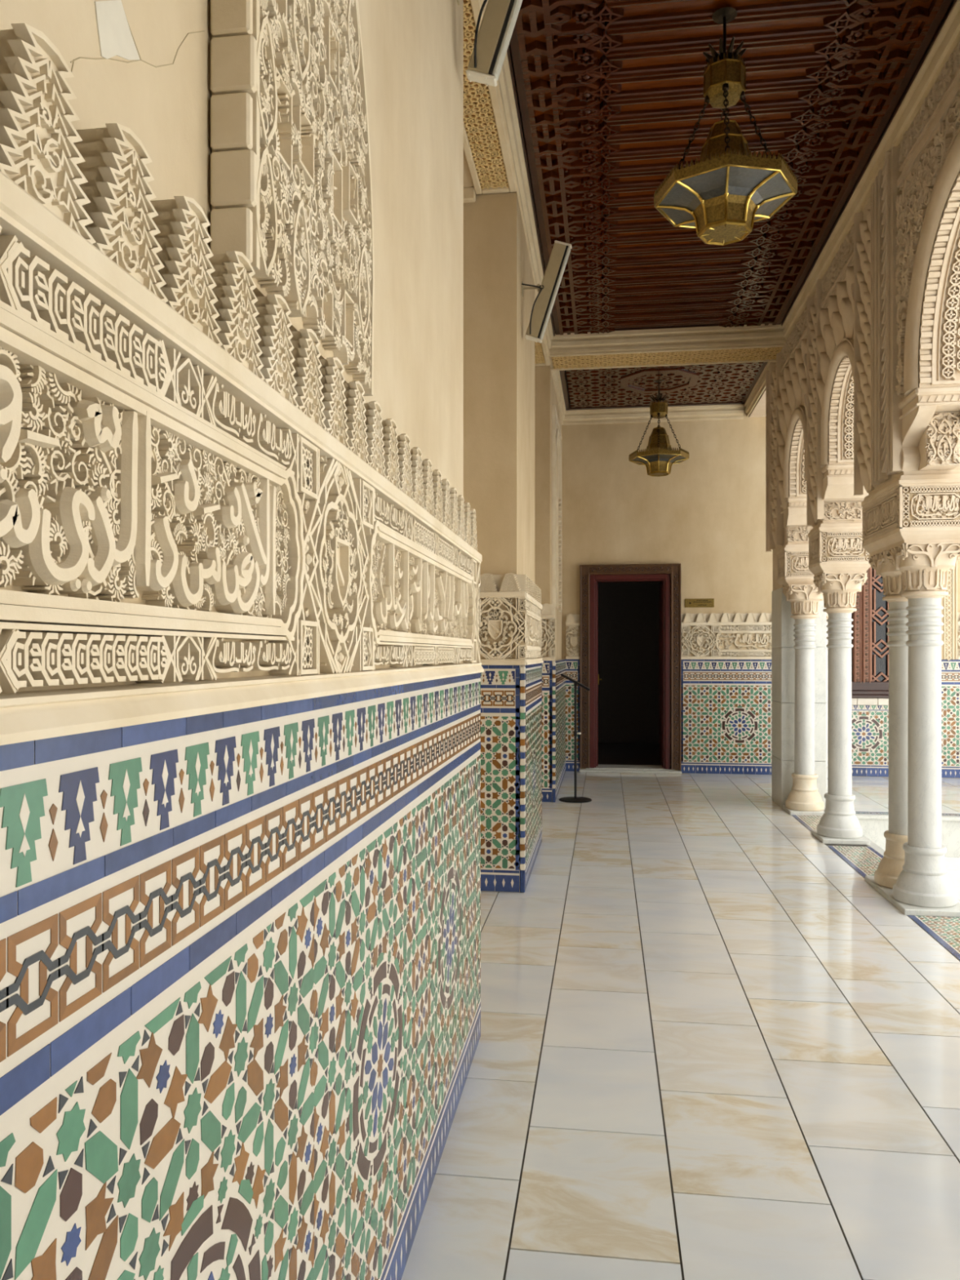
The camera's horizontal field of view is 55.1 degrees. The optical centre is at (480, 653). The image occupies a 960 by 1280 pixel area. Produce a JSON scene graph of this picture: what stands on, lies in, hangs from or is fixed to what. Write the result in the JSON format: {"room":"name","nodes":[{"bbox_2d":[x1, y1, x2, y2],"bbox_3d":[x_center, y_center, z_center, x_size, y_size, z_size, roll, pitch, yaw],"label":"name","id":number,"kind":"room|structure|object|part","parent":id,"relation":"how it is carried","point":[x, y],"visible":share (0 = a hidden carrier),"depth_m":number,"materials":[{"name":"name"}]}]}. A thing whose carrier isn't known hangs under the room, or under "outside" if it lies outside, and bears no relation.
{"room":"mosque courtyard arcade","nodes":[
{"label":"mosque courtyard arcade","id":0,"kind":"room"},
{"bbox_2d":[0,0,463,496],"bbox_3d":[-0.853,-0.950,0.604,0.747,4.900,6.167,0,0,8],"label":"wall","id":1,"kind":"structure","parent":0,"point":[413,50],"depth_m":2.41,"materials":[{"name":"paint"}]},
{"bbox_2d":[70,0,204,71],"bbox_3d":[-0.405,-0.734,1.119,0.001,0.263,0.323,0,0,8],"label":"cable","id":2,"kind":"object","parent":1,"relation":"attached to","point":[115,36],"visible":0.96,"depth_m":1.04,"materials":[{"name":"white plastic"}]},
{"bbox_2d":[0,672,480,1279],"bbox_3d":[-0.400,0.785,0.896,0.067,1.424,5.467,0,0,8],"label":"dado","id":3,"kind":"object","parent":1,"relation":"attached to","point":[240,949],"visible":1,"depth_m":1.22,"materials":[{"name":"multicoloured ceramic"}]},
{"bbox_3d":[-0.367,1.429,0.891,0.001,0.134,5.465,0,0,8],"label":"skirting","id":4,"kind":"part","parent":3,"relation":"part of","materials":[{"name":"tile"}]},
{"bbox_2d":[0,22,484,745],"bbox_3d":[-0.309,-0.234,1.515,0.081,0.614,4.216,0,0,8],"label":"carved frieze","id":5,"kind":"object","parent":1,"relation":"attached to","point":[200,514],"visible":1,"depth_m":1.04,"materials":[{"name":"paint"}]},
{"bbox_3d":[-0.405,-0.153,0.734,0.037,0.267,1.534,0,0,8],"label":"cartouche frame","id":6,"kind":"part","parent":5,"relation":"part of","materials":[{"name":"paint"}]},
{"bbox_3d":[-0.307,0.053,1.529,0.080,0.038,4.187,0,0,8],"label":"moulding","id":7,"kind":"part","parent":5,"relation":"part of","materials":[{"name":"paint"}]},
{"bbox_3d":[-0.140,-0.153,2.672,0.037,0.267,1.562,0,0,8],"label":"cartouche frame","id":8,"kind":"part","parent":5,"relation":"part of","materials":[{"name":"paint"}]},
{"bbox_2d":[210,0,374,395],"bbox_3d":[-0.301,-1.106,1.626,0.066,1.122,0.695,0,0,8],"label":"carved panel","id":9,"kind":"object","parent":1,"relation":"attached to","point":[291,185],"visible":0.99,"depth_m":1.49,"materials":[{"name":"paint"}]},
{"bbox_2d":[456,0,522,86],"bbox_3d":[0.082,-2.456,3.405,0.352,0.665,0.110,0,0,8],"label":"wall lamp","id":10,"kind":"object","parent":1,"relation":"attached to","point":[491,42],"visible":1,"depth_m":3.40,"materials":[{"name":"beige metal"}]},
{"bbox_2d":[492,0,522,80],"bbox_3d":[0.148,-2.442,3.411,0.208,0.602,0.048,0,0,8],"label":"diffuser","id":11,"kind":"object","parent":10,"relation":"attached to","point":[504,12],"depth_m":3.40,"materials":[{"name":"white plastic"}]},
{"bbox_2d":[480,0,553,355],"bbox_3d":[-0.089,-3.015,3.252,0.058,0.190,11.620,0,0,8],"label":"crown molding","id":12,"kind":"structure","parent":1,"relation":"attached to","point":[504,86],"depth_m":5.72,"materials":[{"name":"paint"}]},
{"bbox_2d":[463,191,534,583],"bbox_3d":[-0.034,-0.710,6.615,0.743,4.420,1.500,0,0,8],"label":"wall pier","id":13,"kind":"object","parent":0,"point":[499,360],"visible":0.36,"depth_m":5.85,"materials":[{"name":"beige paint"}]},
{"bbox_2d":[480,665,519,892],"bbox_3d":[-0.118,0.785,5.843,0.746,1.424,0.049,0,0,8],"label":"dado","id":14,"kind":"object","parent":13,"relation":"attached to","point":[500,684],"visible":0.33,"depth_m":5.79,"materials":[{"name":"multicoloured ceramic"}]},
{"bbox_3d":[-0.121,1.429,5.819,0.744,0.134,0.001,0,0,8],"label":"skirting","id":15,"kind":"part","parent":14,"relation":"part of","materials":[{"name":"blue tile"}]},
{"bbox_2d":[478,573,525,665],"bbox_3d":[-0.101,-0.216,5.835,0.781,0.579,0.063,0,0,8],"label":"carved frieze","id":16,"kind":"object","parent":13,"relation":"attached to","point":[502,630],"visible":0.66,"depth_m":5.80,"materials":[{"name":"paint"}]},
{"bbox_3d":[-0.101,0.053,5.834,0.781,0.038,0.062,0,0,8],"label":"moulding","id":17,"kind":"part","parent":16,"relation":"part of","materials":[{"name":"paint"}]},
{"bbox_2d":[520,666,525,892],"bbox_3d":[0.269,0.790,5.791,0.031,1.414,0.051,0,0,8],"label":"corner nosing","id":18,"kind":"object","parent":13,"relation":"attached to","point":[522,669],"visible":1,"depth_m":5.77,"materials":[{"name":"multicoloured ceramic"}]},
{"bbox_2d":[520,662,542,888],"bbox_3d":[0.364,0.785,6.576,0.053,1.424,1.530,0,0,8],"label":"dado","id":19,"kind":"object","parent":13,"relation":"attached to","point":[533,673],"visible":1,"depth_m":6.47,"materials":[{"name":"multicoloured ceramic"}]},
{"bbox_3d":[0.390,1.429,6.573,0.001,0.134,1.529,0,0,8],"label":"skirting","id":20,"kind":"part","parent":19,"relation":"part of","materials":[{"name":"tile"}]},
{"bbox_2d":[525,574,543,665],"bbox_3d":[0.370,-0.216,6.576,0.067,0.579,1.528,0,0,8],"label":"carved frieze","id":21,"kind":"object","parent":13,"relation":"attached to","point":[534,606],"visible":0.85,"depth_m":6.47,"materials":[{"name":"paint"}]},
{"bbox_3d":[0.372,-0.153,6.560,0.037,0.267,1.429,0,0,8],"label":"cartouche frame","id":22,"kind":"part","parent":21,"relation":"part of","materials":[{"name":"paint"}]},
{"bbox_3d":[0.371,0.053,6.576,0.066,0.038,1.528,0,0,8],"label":"moulding","id":23,"kind":"part","parent":21,"relation":"part of","materials":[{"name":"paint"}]},
{"bbox_2d":[521,240,571,342],"bbox_3d":[0.442,-2.416,6.131,0.336,0.665,0.110,0,0,8],"label":"wall lamp","id":24,"kind":"object","parent":13,"relation":"attached to","point":[544,300],"visible":1,"depth_m":6.12,"materials":[{"name":"beige metal"}]},
{"bbox_2d":[539,246,570,339],"bbox_3d":[0.501,-2.401,6.139,0.208,0.602,0.048,0,0,8],"label":"diffuser","id":25,"kind":"object","parent":24,"relation":"attached to","point":[559,255],"depth_m":6.12,"materials":[{"name":"white plastic"}]},
{"bbox_2d":[463,0,551,368],"bbox_3d":[0.120,-3.130,7.738,0.744,0.540,8.233,0,0,8],"label":"decorative frieze","id":26,"kind":"object","parent":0,"point":[487,165],"visible":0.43,"depth_m":5.23,"materials":[{"name":"beige paint"}]},
{"bbox_3d":[-0.048,-2.934,4.734,0.175,0.008,2.113,0,0,8],"label":"panel","id":27,"kind":"part","parent":26,"relation":"part of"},
{"bbox_3d":[-0.286,-2.900,4.766,0.744,0.080,2.193,0,0,8],"label":"frame","id":28,"kind":"part","parent":26,"relation":"part of","materials":[{"name":"paint"}]},
{"bbox_3d":[0.205,-2.900,8.364,0.744,0.080,1.990,0,0,8],"label":"frame","id":29,"kind":"part","parent":26,"relation":"part of","materials":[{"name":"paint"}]},
{"bbox_2d":[534,365,561,660],"bbox_3d":[0.509,-0.710,10.594,0.743,4.420,2.470,0,0,8],"label":"wall","id":30,"kind":"structure","parent":0,"point":[544,391],"depth_m":9.33,"materials":[{"name":"beige paint"}]},
{"bbox_2d":[542,660,552,802],"bbox_3d":[0.360,0.785,9.341,0.746,1.424,0.049,0,0,8],"label":"dado","id":31,"kind":"object","parent":30,"relation":"attached to","point":[547,666],"visible":0.16,"depth_m":9.27,"materials":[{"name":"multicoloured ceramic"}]},
{"bbox_3d":[0.356,1.429,9.317,0.744,0.134,0.001,0,0,8],"label":"skirting","id":32,"kind":"part","parent":31,"relation":"part of","materials":[{"name":"blue tile"}]},
{"bbox_2d":[540,603,555,661],"bbox_3d":[0.374,-0.216,9.333,0.777,0.579,0.063,0,0,8],"label":"carved frieze","id":33,"kind":"object","parent":30,"relation":"attached to","point":[547,613],"visible":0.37,"depth_m":9.28,"materials":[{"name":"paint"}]},
{"bbox_3d":[0.374,0.053,9.332,0.777,0.038,0.062,0,0,8],"label":"moulding","id":34,"kind":"part","parent":33,"relation":"part of","materials":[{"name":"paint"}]},
{"bbox_2d":[552,662,555,802],"bbox_3d":[0.747,0.790,9.289,0.031,1.414,0.051,0,0,8],"label":"corner nosing","id":35,"kind":"object","parent":30,"relation":"attached to","point":[553,663],"visible":1,"depth_m":9.26,"materials":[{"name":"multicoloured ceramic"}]},
{"bbox_2d":[551,404,561,612],"bbox_3d":[0.868,-1.550,10.328,0.040,2.100,1.500,0,0,8],"label":"blind arch","id":36,"kind":"object","parent":30,"relation":"attached to","point":[556,432],"visible":1,"depth_m":10.38,"materials":[{"name":"paint"}]},
{"bbox_2d":[551,370,565,425],"bbox_3d":[0.917,-3.015,10.619,0.058,0.190,2.310,0,0,8],"label":"crown molding","id":37,"kind":"structure","parent":30,"relation":"attached to","point":[555,374],"depth_m":10.60,"materials":[{"name":"paint"}]},
{"bbox_2d":[552,659,565,799],"bbox_3d":[0.901,0.785,10.510,0.053,1.424,2.410,0,0,8],"label":"dado","id":38,"kind":"object","parent":30,"relation":"attached to","point":[560,665],"visible":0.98,"depth_m":10.32,"materials":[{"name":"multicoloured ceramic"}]},
{"bbox_3d":[0.927,1.429,10.507,0.001,0.134,2.409,0,0,8],"label":"skirting","id":39,"kind":"part","parent":38,"relation":"part of","materials":[{"name":"tile"}]},
{"bbox_2d":[597,742,661,765],"bbox_3d":[2.253,1.498,13.545,4.200,0.085,3.150,0,0,8],"label":"floor","id":40,"kind":"structure","parent":0,"point":[609,753],"depth_m":13.35,"materials":[{"name":"black"}]},
{"bbox_2d":[597,581,662,742],"bbox_3d":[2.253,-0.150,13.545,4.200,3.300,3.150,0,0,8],"label":"doorway","id":41,"kind":"structure","parent":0,"point":[628,611],"depth_m":15.01,"materials":[{"name":"black"}]},
{"bbox_2d":[559,361,767,410],"bbox_3d":[2.063,-3.138,10.492,2.450,0.104,2.450,0,0,8],"label":"ceiling","id":42,"kind":"structure","parent":0,"point":[725,384],"depth_m":10.65,"materials":[{"name":"brown wood"}]},
{"bbox_2d":[628,379,688,476],"bbox_3d":[2.035,-2.567,10.461,0.628,1.066,0.629,0,0,-11],"label":"hanging lantern","id":43,"kind":"object","parent":42,"relation":"hanging from","point":[659,457],"visible":1,"depth_m":10.37,"materials":[{"name":"gold metal"}]},
{"bbox_3d":[1.869,-2.483,10.497,0.213,0.483,0.032,0,0,13],"label":"chain","id":44,"kind":"part","parent":43,"relation":"part of","materials":[{"name":"metal"}]},
{"bbox_3d":[2.034,-2.965,10.461,0.206,0.270,0.198,0,0,8],"label":"stem","id":45,"kind":"part","parent":43,"relation":"part of","materials":[{"name":"metal"}]},
{"bbox_3d":[2.001,-2.483,10.296,0.042,0.484,0.212,0,0,8],"label":"chain","id":46,"kind":"part","parent":43,"relation":"part of","materials":[{"name":"metal"}]},
{"bbox_3d":[2.034,-2.184,10.461,0.595,0.048,0.595,0,0,34],"label":"glass panel","id":47,"kind":"part","parent":43,"relation":"part of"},
{"bbox_3d":[2.198,-2.483,10.425,0.213,0.483,0.032,0,0,13],"label":"chain","id":48,"kind":"part","parent":43,"relation":"part of","materials":[{"name":"metal"}]},
{"bbox_2d":[400,771,959,1279],"bbox_3d":[3.106,1.700,2.705,8.452,0.400,17.400,0,0,8],"label":"floor","id":49,"kind":"structure","parent":0,"point":[709,1047],"depth_m":3.35,"materials":[{"name":"tile"}]},
{"bbox_2d":[559,673,591,803],"bbox_3d":[0.976,0.852,9.404,0.336,1.296,0.336,0,0,8],"label":"sign stand","id":50,"kind":"object","parent":49,"relation":"on","point":[575,799],"visible":1,"depth_m":9.39,"materials":[{"name":"black metal"}]},
{"bbox_3d":[0.976,0.290,9.404,0.295,0.172,0.220,0,0,8],"label":"sign panel","id":51,"kind":"part","parent":50,"relation":"part of","materials":[{"name":"black metal"}]},
{"bbox_2d":[782,584,824,811],"bbox_3d":[3.078,0.414,8.722,0.362,2.108,0.362,0,0,8],"label":"column","id":52,"kind":"structure","parent":49,"relation":"on","point":[804,795],"depth_m":8.64,"materials":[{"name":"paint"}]},
{"bbox_2d":[782,804,825,815],"bbox_3d":[3.087,1.486,8.710,0.360,0.036,0.375,0,0,8],"label":"plinth","id":53,"kind":"object","parent":49,"relation":"on","point":[789,811],"visible":0.5,"depth_m":8.54,"materials":[{"name":"stone"}]},
{"bbox_2d":[825,612,828,792],"bbox_3d":[3.528,0.414,9.576,0.362,2.108,0.362,0,0,8],"label":"column","id":54,"kind":"structure","parent":49,"relation":"on","point":[827,616],"depth_m":9.50,"materials":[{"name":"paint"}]},
{"bbox_2d":[813,572,867,839],"bbox_3d":[2.915,0.414,7.454,0.362,2.108,0.362,0,0,8],"label":"column","id":55,"kind":"structure","parent":49,"relation":"on","point":[839,820],"depth_m":7.37,"materials":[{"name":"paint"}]},
{"bbox_2d":[811,829,870,844],"bbox_3d":[2.915,1.486,7.454,0.360,0.036,0.420,0,0,8],"label":"plinth","id":56,"kind":"object","parent":49,"relation":"on","point":[863,840],"visible":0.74,"depth_m":7.26,"materials":[{"name":"stone"}]},
{"bbox_2d":[868,550,908,888],"bbox_3d":[2.696,0.414,5.849,0.362,2.108,0.362,0,0,8],"label":"column","id":57,"kind":"structure","parent":49,"relation":"on","point":[890,867],"depth_m":5.79,"materials":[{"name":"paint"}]},
{"bbox_2d":[865,875,959,917],"bbox_3d":[2.670,1.486,5.661,0.360,0.036,0.820,0,0,8],"label":"plinth","id":58,"kind":"object","parent":49,"relation":"on","point":[907,909],"visible":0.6,"depth_m":5.30,"materials":[{"name":"stone"}]},
{"bbox_2d":[885,542,959,907],"bbox_3d":[2.645,0.414,5.473,0.362,2.108,0.362,0,0,8],"label":"column","id":59,"kind":"structure","parent":49,"relation":"on","point":[923,881],"depth_m":5.39,"materials":[{"name":"white stone"}]},
{"bbox_2d":[506,0,956,336],"bbox_3d":[1.008,-3.134,3.132,2.350,0.092,11.680,0,0,8],"label":"ceiling","id":60,"kind":"structure","parent":0,"point":[609,97],"depth_m":5.41,"materials":[{"name":"brown wood"}]},
{"bbox_2d":[653,7,797,245],"bbox_3d":[1.189,-2.567,4.470,0.628,1.066,0.629,0,0,-11],"label":"hanging lantern","id":61,"kind":"object","parent":60,"relation":"hanging from","point":[721,196],"visible":1,"depth_m":4.39,"materials":[{"name":"metal"}]},
{"bbox_3d":[1.024,-2.483,4.506,0.213,0.483,0.032,0,0,13],"label":"chain","id":62,"kind":"part","parent":61,"relation":"part of","materials":[{"name":"metal"}]},
{"bbox_3d":[1.224,-2.483,4.635,0.032,0.483,0.213,0,0,13],"label":"chain","id":63,"kind":"part","parent":61,"relation":"part of","materials":[{"name":"metal"}]},
{"bbox_3d":[1.189,-2.965,4.470,0.206,0.270,0.198,0,0,8],"label":"stem","id":64,"kind":"part","parent":61,"relation":"part of","materials":[{"name":"metal"}]},
{"bbox_2d":[701,224,748,244],"bbox_3d":[1.189,-2.046,4.470,0.210,0.020,0.210,0,0,34],"label":"base","id":65,"kind":"object","parent":61,"relation":"attached to","point":[710,233],"depth_m":4.47,"materials":[{"name":"gold metal"}]},
{"bbox_3d":[1.189,-2.184,4.470,0.595,0.048,0.595,0,0,-11],"label":"glass panel","id":66,"kind":"part","parent":61,"relation":"part of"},
{"bbox_3d":[1.153,-2.483,4.306,0.032,0.483,0.213,0,0,13],"label":"chain","id":67,"kind":"part","parent":61,"relation":"part of","materials":[{"name":"metal"}]},
{"bbox_3d":[1.353,-2.483,4.434,0.213,0.483,0.032,0,0,13],"label":"chain","id":68,"kind":"part","parent":61,"relation":"part of","materials":[{"name":"metal"}]},
{"bbox_2d":[561,406,959,770],"bbox_3d":[4.245,-0.950,11.507,7.900,4.900,0.350,0,0,8],"label":"wall","id":69,"kind":"structure","parent":0,"point":[707,516],"depth_m":11.57,"materials":[{"name":"beige paint"}]},
{"bbox_2d":[565,659,579,771],"bbox_3d":[1.182,0.785,11.721,0.178,1.424,0.049,0,0,8],"label":"dado","id":70,"kind":"object","parent":69,"relation":"attached to","point":[572,666],"visible":0.77,"depth_m":11.70,"materials":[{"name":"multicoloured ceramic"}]},
{"bbox_3d":[1.179,1.429,11.697,0.176,0.134,0.001,0,0,8],"label":"skirting","id":71,"kind":"part","parent":70,"relation":"part of","materials":[{"name":"blue tile"}]},
{"bbox_2d":[565,613,579,659],"bbox_3d":[1.176,-0.216,11.716,0.190,0.579,0.063,0,0,8],"label":"carved frieze","id":72,"kind":"object","parent":69,"relation":"attached to","point":[572,621],"visible":1,"depth_m":11.71,"materials":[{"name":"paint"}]},
{"bbox_3d":[1.183,0.053,11.715,0.176,0.038,0.062,0,0,8],"label":"moulding","id":73,"kind":"part","parent":72,"relation":"part of","materials":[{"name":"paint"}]},
{"bbox_2d":[579,563,681,773],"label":"door frame","id":74,"kind":"structure","parent":69,"relation":"in","point":[669,589],"depth_m":11.64,"materials":[{"name":"red paint"}]},
{"bbox_2d":[562,404,743,425],"bbox_3d":[2.159,-3.015,11.585,2.257,0.190,0.058,0,0,8],"label":"crown molding","id":75,"kind":"structure","parent":69,"relation":"attached to","point":[733,411],"depth_m":11.59,"materials":[{"name":"paint"}]},
{"bbox_2d":[684,598,714,607],"bbox_3d":[2.749,-0.634,11.527,0.360,0.108,0.014,0,0,8],"label":"brass plaque","id":76,"kind":"object","parent":69,"relation":"attached to","point":[689,602],"visible":1,"depth_m":11.52,"materials":[{"name":"metal"}]},
{"bbox_2d":[680,659,772,774],"bbox_3d":[3.319,0.785,11.429,1.615,1.424,0.049,0,0,8],"label":"dado","id":77,"kind":"object","parent":69,"relation":"attached to","point":[726,704],"visible":0.64,"depth_m":11.44,"materials":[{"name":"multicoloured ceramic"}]},
{"bbox_3d":[3.316,1.429,11.406,1.613,0.134,0.001,0,0,8],"label":"skirting","id":78,"kind":"part","parent":77,"relation":"part of","materials":[{"name":"blue tile"}]},
{"bbox_2d":[680,613,772,659],"bbox_3d":[3.319,-0.216,11.424,1.613,0.579,0.063,0,0,8],"label":"carved frieze","id":79,"kind":"object","parent":69,"relation":"attached to","point":[713,636],"visible":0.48,"depth_m":11.45,"materials":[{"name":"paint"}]},
{"bbox_3d":[3.319,0.053,11.423,1.613,0.038,0.062,0,0,8],"label":"moulding","id":80,"kind":"part","parent":79,"relation":"part of","materials":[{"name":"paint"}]},
{"bbox_3d":[3.360,-0.153,11.416,0.859,0.267,0.037,0,0,8],"label":"cartouche frame","id":81,"kind":"part","parent":79,"relation":"part of","materials":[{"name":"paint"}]},
{"bbox_2d":[827,560,888,705],"bbox_3d":[4.843,-0.520,11.233,1.438,2.297,0.150,0,0,8],"label":"window","id":82,"kind":"structure","parent":69,"relation":"in","point":[870,650],"depth_m":11.22,"materials":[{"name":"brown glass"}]},
{"bbox_3d":[4.755,-0.480,11.245,1.260,2.040,0.150,0,0,8],"label":"frame","id":83,"kind":"part","parent":82,"relation":"part of","materials":[{"name":"brown wood"}]},
{"bbox_3d":[4.842,0.585,11.216,1.436,0.086,0.065,0,0,8],"label":"white tile sill","id":84,"kind":"part","parent":82,"relation":"part of","materials":[{"name":"tile"}]},
{"bbox_2d":[851,705,888,777],"bbox_3d":[4.768,1.063,11.232,1.290,0.867,0.049,0,0,8],"label":"dado","id":85,"kind":"object","parent":69,"relation":"attached to","point":[869,723],"visible":0.31,"depth_m":11.21,"materials":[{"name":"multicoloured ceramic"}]},
{"bbox_3d":[4.765,1.429,11.208,1.288,0.134,0.001,0,0,8],"label":"skirting","id":86,"kind":"part","parent":85,"relation":"part of","materials":[{"name":"blue tile"}]},
{"bbox_2d":[941,560,957,660],"bbox_3d":[5.638,-0.806,11.102,0.210,1.787,0.075,0,0,8],"label":"carved border","id":87,"kind":"object","parent":69,"relation":"attached to","point":[949,602],"visible":0.52,"depth_m":11.07,"materials":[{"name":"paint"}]},
{"bbox_2d":[941,659,959,777],"bbox_3d":[6.279,0.785,11.025,1.740,1.424,0.049,0,0,8],"label":"dado","id":88,"kind":"object","parent":69,"relation":"attached to","point":[950,669],"visible":0.56,"depth_m":11.08,"materials":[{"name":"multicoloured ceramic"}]},
{"bbox_3d":[6.276,1.429,11.002,1.738,0.134,0.001,0,0,8],"label":"skirting","id":89,"kind":"part","parent":88,"relation":"part of","materials":[{"name":"blue tile"}]},
{"bbox_2d":[957,612,959,659],"bbox_3d":[6.447,-0.216,10.996,1.400,0.579,0.063,0,0,8],"label":"carved frieze","id":90,"kind":"object","parent":69,"relation":"attached to","point":[958,613],"visible":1,"depth_m":11.08,"materials":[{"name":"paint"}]},
{"bbox_2d":[749,39,959,808],"bbox_3d":[2.463,-0.850,4.306,0.518,4.700,14.402,0,0,8],"label":"wall","id":91,"kind":"structure","parent":0,"point":[860,404],"depth_m":5.85,"materials":[{"name":"paint"}]},
{"bbox_2d":[549,323,786,353],"bbox_3d":[1.782,-3.026,8.831,2.257,0.171,0.058,0,0,8],"label":"crown molding","id":92,"kind":"structure","parent":91,"relation":"attached to","point":[717,335],"depth_m":8.83,"materials":[{"name":"paint"}]},
{"bbox_2d":[743,361,770,416],"bbox_3d":[3.156,-3.030,10.313,0.056,0.160,2.310,0,0,8],"label":"crown molding","id":93,"kind":"structure","parent":91,"relation":"attached to","point":[759,387],"depth_m":10.62,"materials":[{"name":"paint"}]},
{"bbox_3d":[2.810,-1.993,8.261,0.066,1.320,1.270,0,0,8],"label":"sebka panel","id":94,"kind":"part","parent":91,"relation":"part of","materials":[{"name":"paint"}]},
{"bbox_3d":[2.810,-1.822,8.180,0.045,0.734,1.048,0,0,8],"label":"arch moulding","id":95,"kind":"part","parent":91,"relation":"part of","materials":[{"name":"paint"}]},
{"bbox_3d":[3.107,-0.848,8.861,0.412,0.416,0.412,0,0,8],"label":"moulding","id":96,"kind":"part","parent":91,"relation":"part of","materials":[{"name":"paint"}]},
{"bbox_3d":[3.075,-1.126,8.680,0.362,0.157,0.027,0,0,8],"label":"carved panel","id":97,"kind":"part","parent":91,"relation":"part of","materials":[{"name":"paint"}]},
{"bbox_2d":[791,814,822,831],"bbox_3d":[3.007,1.509,8.148,0.325,0.022,1.040,0,0,8],"label":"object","id":98,"kind":"structure","parent":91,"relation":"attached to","point":[810,822],"depth_m":8.25,"materials":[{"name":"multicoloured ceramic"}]},
{"bbox_3d":[2.596,-2.244,6.690,0.066,0.818,1.040,0,0,8],"label":"sebka panel","id":99,"kind":"part","parent":91,"relation":"part of","materials":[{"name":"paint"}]},
{"bbox_3d":[2.915,-0.848,7.454,0.412,0.416,0.412,0,0,8],"label":"moulding","id":100,"kind":"part","parent":91,"relation":"part of","materials":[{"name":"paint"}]},
{"bbox_3d":[2.601,-1.852,6.649,0.045,0.794,1.098,0,0,8],"label":"arch moulding","id":101,"kind":"part","parent":91,"relation":"part of","materials":[{"name":"paint"}]},
{"bbox_3d":[2.883,-1.126,7.273,0.362,0.157,0.027,0,0,8],"label":"carved panel","id":102,"kind":"part","parent":91,"relation":"part of","materials":[{"name":"paint"}]},
{"bbox_2d":[827,845,883,879],"bbox_3d":[2.798,1.509,6.617,0.325,0.022,1.090,0,0,8],"label":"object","id":103,"kind":"structure","parent":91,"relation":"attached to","point":[864,860],"depth_m":6.76,"materials":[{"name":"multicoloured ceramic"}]},
{"bbox_2d":[782,0,959,341],"bbox_3d":[2.091,-3.030,2.954,0.056,0.160,11.620,0,0,8],"label":"crown molding","id":104,"kind":"structure","parent":91,"relation":"attached to","point":[948,39],"depth_m":5.49,"materials":[{"name":"paint"}]},
{"bbox_2d":[855,811,959,816],"bbox_3d":[5.497,1.509,8.404,4.380,0.022,0.120,0,0,8],"label":"trim","id":105,"kind":"structure","parent":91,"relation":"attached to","point":[856,812],"depth_m":8.62,"materials":[{"name":"white ceramic"}]},
{"bbox_3d":[2.670,-0.848,5.661,0.412,0.416,0.792,0,0,8],"label":"moulding","id":106,"kind":"part","parent":91,"relation":"part of","materials":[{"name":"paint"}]},
{"bbox_3d":[2.277,-1.987,4.281,0.045,1.063,1.858,0,0,8],"label":"arch moulding","id":107,"kind":"part","parent":91,"relation":"part of","materials":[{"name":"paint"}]},
{"bbox_2d":[907,915,959,960],"bbox_3d":[2.489,1.509,4.353,0.325,0.022,1.800,0,0,8],"label":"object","id":108,"kind":"structure","parent":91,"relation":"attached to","point":[945,931],"depth_m":5.00,"materials":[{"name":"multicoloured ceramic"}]},
{"bbox_3d":[2.596,-1.205,5.158,0.195,0.301,0.026,0,0,8],"label":"carved panel","id":109,"kind":"part","parent":91,"relation":"part of","materials":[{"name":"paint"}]},
{"bbox_2d":[944,857,959,902],"bbox_3d":[6.097,1.907,0.683,7.797,0.086,15.003,0,0,8],"label":"floor","id":110,"kind":"structure","parent":0,"point":[952,864],"depth_m":7.88,"materials":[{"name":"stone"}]},
{"bbox_2d":[855,813,959,903],"bbox_3d":[4.708,1.683,2.587,4.570,0.374,11.600,0,0,8],"label":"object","id":111,"kind":"structure","parent":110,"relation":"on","point":[874,826],"depth_m":8.43,"materials":[{"name":"stone"}]},
{"bbox_3d":[2.973,-3.320,2.925,8.100,0.260,17.800,0,0,8],"label":"ceiling slab","id":112,"kind":"structure","parent":0,"visible":0},
{"bbox_2d":[548,342,784,370],"bbox_3d":[1.818,-3.156,9.093,2.257,0.488,0.470,0,0,8],"label":"beam","id":113,"kind":"structure","parent":112,"relation":"attached to","point":[762,353],"depth_m":9.06,"materials":[{"name":"paint"}]},
{"bbox_3d":[1.818,-2.928,9.093,2.197,0.008,0.390,0,0,8],"label":"panel","id":114,"kind":"part","parent":113,"relation":"part of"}
]}

